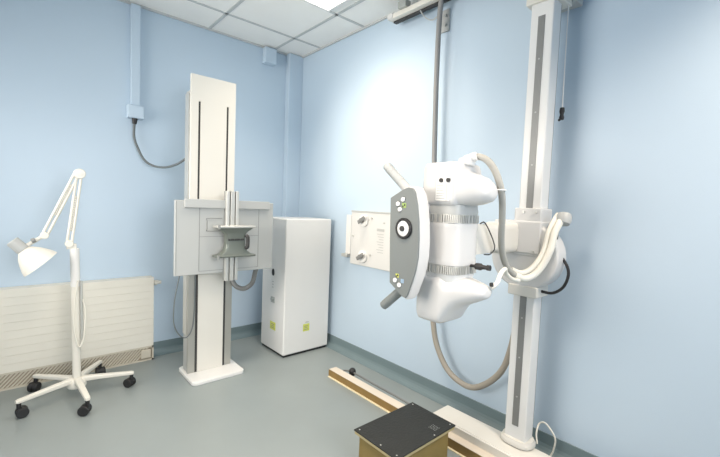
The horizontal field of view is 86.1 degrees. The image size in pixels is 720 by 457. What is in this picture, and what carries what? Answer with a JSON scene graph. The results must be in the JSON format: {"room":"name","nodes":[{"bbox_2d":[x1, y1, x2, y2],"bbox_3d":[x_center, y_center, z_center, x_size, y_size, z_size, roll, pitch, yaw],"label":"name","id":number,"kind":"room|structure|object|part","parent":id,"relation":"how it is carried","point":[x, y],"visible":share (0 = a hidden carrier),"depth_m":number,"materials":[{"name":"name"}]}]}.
{"room":"radiology room","nodes":[
{"label":"radiology room","id":0,"kind":"room"},
{"bbox_2d":[0,0,285,341],"bbox_3d":[-1.966,-0.325,2.819,3.640,2.700,0.120,-1,5,-41],"label":"wall","id":1,"kind":"structure","parent":0,"point":[65,64],"depth_m":2.84,"materials":[{"name":"paint"}]},
{"bbox_2d":[126,3,143,123],"bbox_3d":[-1.672,-1.217,2.867,0.108,0.870,0.070,-1,5,-41],"label":"cable conduit","id":2,"kind":"object","parent":1,"relation":"attached to","point":[134,111],"visible":1,"depth_m":2.86,"materials":[{"name":"paint"}]},
{"bbox_2d":[133,124,184,168],"bbox_3d":[-1.454,-0.618,2.854,0.513,0.338,0.095,3,4,19],"label":"power cable","id":3,"kind":"object","parent":2,"relation":"hanging from","point":[134,125],"visible":0.91,"depth_m":2.90,"materials":[{"name":"grey rubber"}]},
{"bbox_2d":[153,322,261,356],"bbox_3d":[-1.962,0.977,2.833,3.400,0.102,0.050,-1,5,-41],"label":"baseboard","id":4,"kind":"structure","parent":1,"relation":"attached to","point":[168,346],"depth_m":3.25,"materials":[{"name":"plastic"}]},
{"bbox_2d":[262,46,276,65],"bbox_3d":[-0.838,-1.593,3.569,0.110,0.139,0.070,-1,5,-41],"label":"stub","id":5,"kind":"object","parent":1,"relation":"attached to","point":[269,57],"visible":1,"depth_m":3.54,"materials":[{"name":"paint"}]},
{"bbox_2d":[282,53,302,216],"bbox_3d":[-0.683,-0.382,3.820,0.150,2.596,0.070,-1,5,-41],"label":"trim","id":6,"kind":"structure","parent":1,"relation":"attached to","point":[294,63],"depth_m":3.76,"materials":[{"name":"paint"}]},
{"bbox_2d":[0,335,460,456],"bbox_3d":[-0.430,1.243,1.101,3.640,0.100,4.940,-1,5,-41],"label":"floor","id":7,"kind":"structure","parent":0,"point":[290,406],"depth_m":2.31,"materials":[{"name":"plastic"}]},
{"bbox_2d":[7,169,135,418],"bbox_3d":[-1.750,0.347,2.382,0.635,1.429,0.597,-1,5,-41],"label":"floor lamp","id":8,"kind":"object","parent":7,"relation":"on","point":[30,258],"visible":1,"depth_m":2.37,"materials":[{"name":"white metal"}]},
{"bbox_3d":[-1.887,0.171,2.257,0.189,0.217,0.203,3,4,16],"label":"lamp shade","id":9,"kind":"part","parent":8,"relation":"part of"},
{"bbox_3d":[-1.868,0.962,2.285,0.042,0.039,0.282,4,4,26],"label":"leg","id":10,"kind":"part","parent":8,"relation":"part of","materials":[{"name":"white metal"}]},
{"bbox_3d":[-1.962,0.948,2.462,0.282,0.039,0.042,3,3,8],"label":"leg","id":11,"kind":"part","parent":8,"relation":"part of","materials":[{"name":"white metal"}]},
{"bbox_3d":[-1.803,-0.148,2.324,0.193,0.391,0.018,-1,5,-41],"label":"arm","id":12,"kind":"part","parent":8,"relation":"part of"},
{"bbox_3d":[-1.756,-0.121,2.369,0.090,0.436,0.018,-1,5,-41],"label":"arm","id":13,"kind":"part","parent":8,"relation":"part of"},
{"bbox_3d":[-1.744,0.532,2.397,0.068,0.423,0.017,-1,5,-41],"label":"cord","id":14,"kind":"part","parent":8,"relation":"part of","materials":[{"name":"white plastic"}]},
{"bbox_3d":[-1.744,0.513,2.415,0.021,0.375,0.015,-1,5,-41],"label":"tension rod","id":15,"kind":"part","parent":8,"relation":"part of","materials":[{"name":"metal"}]},
{"bbox_3d":[-1.670,0.968,2.320,0.282,0.039,0.042,6,5,44],"label":"leg","id":16,"kind":"part","parent":8,"relation":"part of","materials":[{"name":"white metal"}]},
{"bbox_3d":[-1.822,0.945,2.607,0.042,0.039,0.282,2,3,-10],"label":"leg","id":17,"kind":"part","parent":8,"relation":"part of","materials":[{"name":"white metal"}]},
{"bbox_3d":[-1.641,0.957,2.519,0.282,0.039,0.042,0,4,-28],"label":"leg","id":18,"kind":"part","parent":8,"relation":"part of","materials":[{"name":"white metal"}]},
{"bbox_2d":[0,275,160,391],"bbox_3d":[-2.157,0.708,2.593,1.495,0.653,0.104,-1,5,-41],"label":"radiator","id":19,"kind":"object","parent":7,"relation":"on","point":[36,320],"visible":0.88,"depth_m":2.66,"materials":[{"name":"white metal"}]},
{"bbox_2d":[0,345,153,391],"bbox_3d":[-2.167,0.980,2.563,1.435,0.112,0.014,-1,5,-41],"label":"vent grille","id":20,"kind":"object","parent":19,"relation":"attached to","point":[14,378],"depth_m":2.68,"materials":[{"name":"beige metal"}]},
{"bbox_3d":[-1.664,0.974,2.994,0.070,0.068,0.014,-1,5,-41],"label":"valve plate","id":21,"kind":"part","parent":19,"relation":"part of","materials":[{"name":"beige metal"}]},
{"bbox_2d":[173,73,272,385],"bbox_3d":[-0.991,0.005,2.768,0.694,2.125,0.461,-1,5,-41],"label":"stand","id":22,"kind":"object","parent":7,"relation":"on","point":[218,235],"visible":1,"depth_m":2.73,"materials":[{"name":"white metal"}]},
{"bbox_3d":[-1.229,-0.089,2.724,0.008,1.700,0.070,-1,5,-41],"label":"rail","id":23,"kind":"part","parent":22,"relation":"part of","materials":[{"name":"metal"}]},
{"bbox_3d":[-1.101,1.048,2.854,0.373,0.026,0.335,-1,5,-41],"label":"plate","id":24,"kind":"part","parent":22,"relation":"part of","materials":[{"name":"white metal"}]},
{"bbox_3d":[-0.933,0.059,2.704,0.694,0.494,0.028,-1,5,-41],"label":"detector panel","id":25,"kind":"part","parent":22,"relation":"part of","materials":[{"name":"white plastic"}]},
{"bbox_3d":[-0.892,0.053,2.674,0.088,0.620,0.030,-1,5,-41],"label":"clamp rail","id":26,"kind":"part","parent":22,"relation":"part of","materials":[{"name":"metal"}]},
{"bbox_3d":[-0.784,0.092,2.677,0.034,0.109,0.027,3,3,9],"label":"clamp handle","id":27,"kind":"part","parent":22,"relation":"part of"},
{"bbox_2d":[261,217,330,357],"bbox_3d":[-0.572,0.477,3.398,0.468,1.143,0.390,-1,5,-41],"label":"base cabinet","id":28,"kind":"object","parent":7,"relation":"on","point":[295,291],"visible":0.98,"depth_m":3.24,"materials":[{"name":"white metal"}]},
{"bbox_2d":[343,368,408,403],"bbox_3d":[0.149,1.088,2.595,0.068,0.077,0.878,-1,5,-41],"label":"rod","id":29,"kind":"object","parent":7,"relation":"on","point":[352,371],"visible":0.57,"depth_m":2.68,"materials":[{"name":"grey metal"}]},
{"bbox_3d":[-0.056,1.059,2.839,0.051,0.065,0.052,-1,5,-41],"label":"ball knob","id":30,"kind":"part","parent":29,"relation":"part of","materials":[{"name":"black plastic"}]},
{"bbox_2d":[354,402,455,456],"bbox_3d":[0.220,1.070,1.891,0.427,0.201,0.283,-1,5,-41],"label":"step stool","id":31,"kind":"object","parent":7,"relation":"on","point":[410,430],"visible":1,"depth_m":1.85,"materials":[{"name":"brown wood"}]},
{"bbox_2d":[328,367,495,456],"bbox_3d":[0.693,1.165,1.851,0.078,0.056,2.748,-1,5,-41],"label":"rail","id":32,"kind":"object","parent":7,"relation":"on","point":[458,445],"visible":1,"depth_m":2.45,"materials":[{"name":"beige metal"}]},
{"bbox_2d":[380,0,582,456],"bbox_3d":[0.675,-0.129,1.638,0.932,2.657,1.035,-1,5,-41],"label":"machine","id":33,"kind":"object","parent":7,"relation":"on","point":[436,237],"visible":0.99,"depth_m":1.78,"materials":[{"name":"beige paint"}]},
{"bbox_3d":[0.145,0.283,1.618,0.130,0.128,0.039,5,4,35],"label":"handle","id":34,"kind":"part","parent":33,"relation":"part of","materials":[{"name":"grey plastic"}]},
{"bbox_3d":[0.158,-0.207,1.597,0.142,0.137,0.039,5,4,36],"label":"handle","id":35,"kind":"part","parent":33,"relation":"part of","materials":[{"name":"white plastic"}]},
{"bbox_3d":[0.175,0.057,1.538,0.010,0.439,0.159,-1,5,-41],"label":"panel","id":36,"kind":"part","parent":33,"relation":"part of","materials":[{"name":"grey plastic"}]},
{"bbox_3d":[0.199,0.056,1.558,0.060,0.451,0.165,-1,5,-41],"label":"control panel","id":37,"kind":"part","parent":33,"relation":"part of","materials":[{"name":"grey plastic"}]},
{"bbox_2d":[435,184,446,200],"bbox_3d":[0.325,-0.156,1.515,0.002,0.095,0.069,-1,5,-41],"label":"print","id":38,"kind":"object","parent":33,"relation":"attached to","point":[440,189],"depth_m":1.52},
{"bbox_3d":[0.326,-0.156,1.517,0.005,0.095,0.069,-1,5,-41],"label":"rating plate","id":39,"kind":"part","parent":33,"relation":"part of","materials":[{"name":"white plastic"}]},
{"bbox_3d":[0.474,0.151,1.527,0.028,0.028,0.092,-1,5,-41],"label":"lock knob","id":40,"kind":"part","parent":33,"relation":"part of","materials":[{"name":"black rubber"}]},
{"bbox_3d":[0.612,0.043,1.814,0.370,0.150,0.110,-1,5,-41],"label":"support arm","id":41,"kind":"part","parent":33,"relation":"part of","materials":[{"name":"beige paint"}]},
{"bbox_2d":[558,6,568,120],"bbox_3d":[0.987,-0.805,1.852,0.029,0.573,0.024,-1,5,-41],"label":"pull cord","id":42,"kind":"object","parent":33,"relation":"hanging from","point":[562,109],"visible":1,"depth_m":1.86,"materials":[{"name":"white fabric"}]},
{"bbox_3d":[0.989,-0.836,1.853,0.005,0.510,0.010,-1,5,-41],"label":"cord","id":43,"kind":"part","parent":42,"relation":"part of","materials":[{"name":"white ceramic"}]},
{"bbox_3d":[1.025,-1.272,1.874,0.075,0.380,0.110,-1,5,-41],"label":"wall arm","id":44,"kind":"part","parent":33,"relation":"part of"},
{"bbox_2d":[535,421,555,455],"bbox_3d":[0.974,1.104,1.970,0.147,0.181,0.091,4,4,24],"label":"cord","id":45,"kind":"object","parent":7,"relation":"on","point":[539,423],"visible":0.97,"depth_m":1.98,"materials":[{"name":"white plastic"}]},
{"bbox_2d":[118,0,419,57],"bbox_3d":[-0.320,-1.543,0.934,3.640,0.114,4.940,-1,5,-41],"label":"ceiling","id":46,"kind":"structure","parent":0,"point":[303,29],"depth_m":3.00,"materials":[{"name":"tile"}]},
{"bbox_2d":[302,0,348,11],"bbox_3d":[-0.230,-1.574,2.455,0.500,0.018,0.572,-1,5,-41],"label":"recessed light","id":47,"kind":"object","parent":46,"relation":"in","point":[326,5],"visible":1,"depth_m":2.71,"materials":[{"name":"white plastic"}]},
{"bbox_2d":[307,0,343,9],"bbox_3d":[-0.230,-1.575,2.455,0.458,0.012,0.530,-1,5,-41],"label":"diffuser","id":48,"kind":"object","parent":47,"relation":"attached to","point":[322,4],"depth_m":2.72,"materials":[{"name":"white plastic"}]},
{"bbox_2d":[299,0,719,456],"bbox_3d":[0.945,-0.171,2.182,0.120,2.700,4.700,-1,5,-41],"label":"wall","id":49,"kind":"structure","parent":0,"point":[628,365],"depth_m":1.92,"materials":[{"name":"paint"}]},
{"bbox_2d":[341,210,389,271],"bbox_3d":[0.090,0.088,2.999,0.086,0.443,0.735,-1,5,-41],"label":"wall panel","id":50,"kind":"object","parent":49,"relation":"attached to","point":[367,232],"visible":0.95,"depth_m":3.03,"materials":[{"name":"white metal"}]},
{"bbox_3d":[-0.095,0.048,3.264,0.012,0.328,0.060,-1,5,-41],"label":"trim","id":51,"kind":"part","parent":50,"relation":"part of","materials":[{"name":"white ceramic"}]},
{"bbox_3d":[0.006,0.223,3.058,0.036,0.066,0.085,-1,5,-41],"label":"knob handle","id":52,"kind":"part","parent":50,"relation":"part of","materials":[{"name":"grey metal"}]},
{"bbox_3d":[0.018,-0.067,3.041,0.036,0.066,0.085,-1,5,-41],"label":"knob handle","id":53,"kind":"part","parent":50,"relation":"part of","materials":[{"name":"grey metal"}]},
{"bbox_3d":[0.018,0.224,3.086,0.022,0.100,0.100,-1,5,-41],"label":"knob","id":54,"kind":"part","parent":50,"relation":"part of","materials":[{"name":"white plastic"}]},
{"bbox_3d":[0.029,-0.065,3.068,0.022,0.100,0.100,-1,5,-41],"label":"knob","id":55,"kind":"part","parent":50,"relation":"part of","materials":[{"name":"white plastic"}]},
{"bbox_3d":[0.140,-0.122,2.957,0.006,0.013,0.635,-1,5,-41],"label":"trim","id":56,"kind":"part","parent":50,"relation":"part of","materials":[{"name":"beige plastic"}]},
{"bbox_2d":[376,223,384,253],"bbox_3d":[0.156,0.070,2.942,0.003,0.235,0.085,-1,5,-41],"label":"print","id":57,"kind":"object","parent":50,"relation":"attached to","point":[380,227],"depth_m":2.94},
{"bbox_2d":[387,0,450,33],"bbox_3d":[1.073,-1.339,1.815,0.150,0.244,2.548,-1,5,-41],"label":"rail","id":58,"kind":"object","parent":49,"relation":"attached to","point":[407,11],"visible":0.95,"depth_m":2.56,"materials":[{"name":"grey metal"}]},
{"bbox_3d":[0.237,-1.492,2.734,0.075,0.037,0.048,-1,5,-41],"label":"rail","id":59,"kind":"part","parent":58,"relation":"part of","materials":[{"name":"white metal"}]},
{"bbox_3d":[1.065,-1.398,1.797,0.065,0.033,2.540,-1,5,-41],"label":"rail","id":60,"kind":"part","parent":58,"relation":"part of","materials":[{"name":"white metal"}]},
{"bbox_2d":[430,0,510,390],"bbox_3d":[0.685,-0.225,2.226,0.063,2.386,0.752,-1,5,-41],"label":"hose","id":61,"kind":"object","parent":58,"relation":"hanging from","point":[505,363],"visible":0.61,"depth_m":2.44,"materials":[{"name":"grey plastic"}]},
{"bbox_2d":[326,333,597,456],"bbox_3d":[0.830,1.125,2.203,0.050,0.102,4.700,-1,5,-41],"label":"baseboard","id":62,"kind":"structure","parent":49,"relation":"attached to","point":[445,396],"depth_m":2.55,"materials":[{"name":"plastic"}]}
]}

